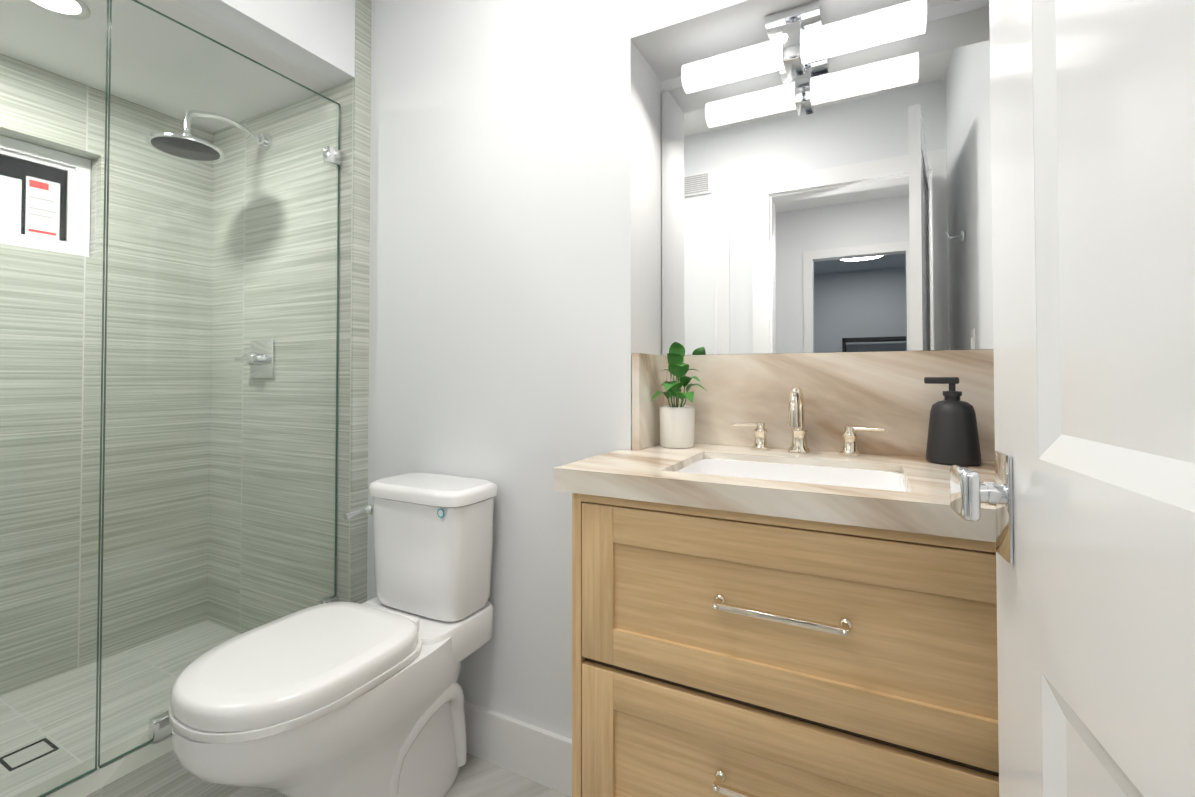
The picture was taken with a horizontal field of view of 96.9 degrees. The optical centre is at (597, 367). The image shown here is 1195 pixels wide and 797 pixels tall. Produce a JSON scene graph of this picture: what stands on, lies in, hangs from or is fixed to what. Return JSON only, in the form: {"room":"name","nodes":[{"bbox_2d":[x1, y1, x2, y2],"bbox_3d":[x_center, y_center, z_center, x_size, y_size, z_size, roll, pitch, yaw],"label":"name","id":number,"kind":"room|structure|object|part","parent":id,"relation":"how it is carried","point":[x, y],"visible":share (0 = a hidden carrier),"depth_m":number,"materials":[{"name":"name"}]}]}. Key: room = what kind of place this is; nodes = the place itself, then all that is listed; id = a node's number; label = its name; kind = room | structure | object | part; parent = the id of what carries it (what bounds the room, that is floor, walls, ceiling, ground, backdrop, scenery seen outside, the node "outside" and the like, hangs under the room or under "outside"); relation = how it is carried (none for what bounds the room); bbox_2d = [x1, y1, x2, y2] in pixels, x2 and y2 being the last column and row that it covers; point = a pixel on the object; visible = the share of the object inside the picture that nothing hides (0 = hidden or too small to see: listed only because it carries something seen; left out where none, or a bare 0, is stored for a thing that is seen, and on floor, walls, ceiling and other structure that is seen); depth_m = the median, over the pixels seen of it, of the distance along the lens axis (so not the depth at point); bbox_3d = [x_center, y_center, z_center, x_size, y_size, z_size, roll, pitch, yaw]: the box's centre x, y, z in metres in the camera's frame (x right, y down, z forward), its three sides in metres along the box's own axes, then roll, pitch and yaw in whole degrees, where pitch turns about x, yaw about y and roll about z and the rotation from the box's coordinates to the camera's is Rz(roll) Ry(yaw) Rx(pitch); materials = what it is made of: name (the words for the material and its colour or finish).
{"room":"bathroom","nodes":[
{"label":"bathroom","id":0,"kind":"room"},
{"bbox_2d":[0,53,212,695],"bbox_3d":[-1.869,-0.122,1.550,0.120,2.450,1.390,-1,-1,28],"label":"wall","id":1,"kind":"structure","parent":0,"point":[10,387],"depth_m":1.80,"materials":[{"name":"tile"}]},
{"bbox_2d":[0,135,90,256],"bbox_3d":[-1.907,-0.547,1.560,0.040,0.346,0.616,-1,-1,28],"label":"window","id":2,"kind":"structure","parent":1,"relation":"in","point":[13,191],"depth_m":1.73,"materials":[{"name":"white plastic"}]},
{"bbox_2d":[0,621,240,796],"bbox_3d":[-1.489,1.038,1.367,0.705,0.125,1.210,-1,-1,28],"label":"floor","id":3,"kind":"structure","parent":0,"point":[22,782],"depth_m":1.53,"materials":[{"name":"tile"}]},
{"bbox_2d":[0,738,58,770],"bbox_3d":[-1.433,0.973,1.335,0.085,0.002,0.087,-1,-1,28],"label":"drain","id":4,"kind":"object","parent":3,"relation":"on","point":[49,743],"depth_m":1.33,"materials":[{"name":"grey metal"}]},
{"bbox_2d":[0,0,333,131],"bbox_3d":[-1.478,-0.985,1.395,0.730,0.080,1.210,-1,-1,28],"label":"ceiling","id":5,"kind":"structure","parent":0,"point":[180,12],"depth_m":1.61,"materials":[{"name":"white paint"}]},
{"bbox_2d":[23,0,89,19],"bbox_3d":[-1.401,-0.943,1.359,0.144,0.004,0.144,-1,-1,28],"label":"recessed light","id":6,"kind":"object","parent":5,"relation":"attached to","point":[73,13],"depth_m":1.39,"materials":[{"name":"white"}]},
{"bbox_2d":[177,0,354,84],"bbox_3d":[-1.096,-1.150,1.233,0.100,0.405,1.270,-1,-1,28],"label":"soffit","id":7,"kind":"structure","parent":0,"point":[316,37],"depth_m":1.57,"materials":[{"name":"white paint"}]},
{"bbox_2d":[207,0,370,633],"bbox_3d":[-1.091,-0.112,2.120,0.933,2.450,0.460,-1,-1,28],"label":"wall","id":8,"kind":"structure","parent":0,"point":[352,97],"depth_m":1.85,"materials":[{"name":"tile"}]},
{"bbox_2d":[146,110,271,161],"bbox_3d":[-1.285,-0.778,1.773,0.200,0.159,0.354,-1,-1,28],"label":"shower head","id":9,"kind":"object","parent":8,"relation":"attached to","point":[194,154],"depth_m":1.71},
{"bbox_2d":[235,340,274,377],"bbox_3d":[-1.230,-0.031,1.896,0.143,0.136,0.062,-1,-1,28],"label":"shower valve","id":10,"kind":"object","parent":8,"relation":"attached to","point":[265,360],"depth_m":1.90,"materials":[{"name":"silver metal"}]},
{"bbox_2d":[228,753,569,796],"bbox_3d":[-0.833,1.127,-0.031,3.560,0.100,4.000,-1,-1,28],"label":"floor","id":11,"kind":"structure","parent":0,"point":[477,777],"depth_m":1.39,"materials":[{"name":"tile"}]},
{"bbox_2d":[14,731,241,796],"bbox_3d":[-1.118,0.999,1.174,0.132,0.195,1.210,-1,-1,28],"label":"sill","id":12,"kind":"structure","parent":11,"relation":"on","point":[152,769],"depth_m":1.21,"materials":[{"name":"tile"}]},
{"bbox_2d":[0,0,341,796],"bbox_3d":[-1.128,0.013,1.196,0.036,1.776,1.209,-1,-1,28],"label":"glass","id":13,"kind":"object","parent":12,"relation":"on","point":[160,728],"visible":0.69,"depth_m":1.28,"materials":[{"name":"clear glass"}]},
{"bbox_3d":[-1.264,0.008,0.935,0.010,1.774,0.603,-1,-1,28],"label":"panel door","id":14,"kind":"part","parent":13,"relation":"part of","materials":[{"name":"green"}]},
{"bbox_2d":[169,473,497,796],"bbox_3d":[-0.577,0.704,1.243,0.369,0.788,0.696,-1,-1,28],"label":"toilet","id":15,"kind":"object","parent":11,"relation":"on","point":[345,699],"visible":1,"depth_m":1.18,"materials":[{"name":"white ceramic"}]},
{"bbox_2d":[554,349,998,796],"bbox_3d":[0.404,0.528,1.074,0.848,1.135,0.550,-1,-1,28],"label":"bathroom vanity","id":16,"kind":"object","parent":11,"relation":"on","point":[778,619],"visible":0.83,"depth_m":0.92,"materials":[{"name":"brown wood"}]},
{"bbox_3d":[0.289,0.696,0.843,0.215,0.018,0.039,-1,-1,28],"label":"drawer pull","id":17,"kind":"part","parent":16,"relation":"part of","materials":[{"name":"silver metal"}]},
{"bbox_2d":[554,443,995,541],"bbox_3d":[0.410,0.223,1.091,0.848,0.045,0.523,-1,-1,28],"label":"countertop","id":18,"kind":"structure","parent":16,"relation":"on","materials":[{"name":"beige stone"}]},
{"bbox_2d":[651,342,706,448],"bbox_3d":[0.211,0.069,1.355,0.134,0.270,0.124,-1,-1,28],"label":"plant pot","id":19,"kind":"object","parent":18,"relation":"on","point":[677,422],"visible":1,"depth_m":1.34,"materials":[{"name":"white ceramic"}]},
{"bbox_2d":[675,459,908,491],"bbox_3d":[0.376,0.298,1.059,0.433,0.165,0.304,-1,-1,28],"label":"sink","id":20,"kind":"object","parent":18,"relation":"in","point":[812,471],"depth_m":1.17,"materials":[{"name":"white ceramic"}]},
{"bbox_2d":[731,386,884,455],"bbox_3d":[0.479,0.123,1.241,0.342,0.158,0.132,-1,-1,28],"label":"faucet","id":21,"kind":"object","parent":18,"relation":"on","point":[797,423],"visible":0.98,"depth_m":1.23,"materials":[{"name":"silver metal"}]},
{"bbox_2d":[924,377,981,465],"bbox_3d":[0.749,0.110,1.118,0.099,0.180,0.098,-1,-1,28],"label":"soap dispenser","id":22,"kind":"object","parent":18,"relation":"on","point":[953,438],"visible":1,"depth_m":1.09,"materials":[{"name":"grey"}]},
{"bbox_3d":[0.289,0.397,0.848,0.215,0.018,0.039,-1,-1,28],"label":"drawer pull","id":23,"kind":"part","parent":16,"relation":"part of","materials":[{"name":"silver metal"}]},
{"bbox_3d":[0.305,0.412,0.871,0.750,0.299,0.016,-1,-1,28],"label":"drawer","id":24,"kind":"part","parent":16,"relation":"part of","materials":[{"name":"brown wood"}]},
{"bbox_3d":[0.305,0.726,0.866,0.750,0.301,0.016,-1,-1,28],"label":"drawer","id":25,"kind":"part","parent":16,"relation":"part of","materials":[{"name":"brown wood"}]},
{"bbox_2d":[367,0,992,738],"bbox_3d":[0.170,-0.123,1.497,1.894,2.450,0.400,-1,-1,28],"label":"wall","id":26,"kind":"structure","parent":0,"point":[515,296],"depth_m":1.47,"materials":[{"name":"white paint"}]},
{"bbox_2d":[464,700,571,796],"bbox_3d":[-0.359,1.035,1.519,0.898,0.135,0.015,-1,-1,28],"label":"baseboard","id":27,"kind":"structure","parent":26,"relation":"attached to","point":[541,756],"depth_m":1.41,"materials":[{"name":"white paint"}]},
{"bbox_2d":[681,0,926,93],"bbox_3d":[0.462,-0.766,1.249,0.530,0.122,0.084,-1,-1,28],"label":"sconce","id":28,"kind":"object","parent":26,"relation":"attached to","point":[801,36],"visible":1,"depth_m":1.21,"materials":[{"name":"silver metal"}]},
{"bbox_2d":[632,349,994,460],"bbox_3d":[0.496,0.082,1.222,0.814,0.240,0.216,-1,-1,28],"label":"backsplash","id":29,"kind":"structure","parent":26,"relation":"attached to","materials":[{"name":"beige stone"}]},
{"bbox_2d":[662,6,993,355],"bbox_3d":[0.555,-0.414,1.319,0.835,0.754,0.007,-1,-1,28],"label":"mirror","id":30,"kind":"object","parent":26,"relation":"attached to","point":[841,203],"visible":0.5,"depth_m":1.30,"materials":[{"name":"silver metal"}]},
{"bbox_3d":[-0.956,-0.142,0.359,2.840,2.450,0.120,-1,-1,28],"label":"wall","id":31,"kind":"structure","parent":0,"visible":0},
{"bbox_2d":[989,0,1194,796],"bbox_3d":[0.312,0.067,0.218,0.036,2.012,0.735,0,-1,21],"label":"door","id":32,"kind":"structure","parent":31,"relation":"in","point":[1092,102],"depth_m":0.38,"materials":[{"name":"white paint"}]},
{"bbox_2d":[950,451,1012,563],"bbox_3d":[0.433,0.140,0.534,0.124,0.106,0.058,0,-1,21],"label":"door handle","id":33,"kind":"object","parent":32,"relation":"attached to","point":[970,493],"depth_m":0.53,"materials":[{"name":"silver metal"}]}
]}

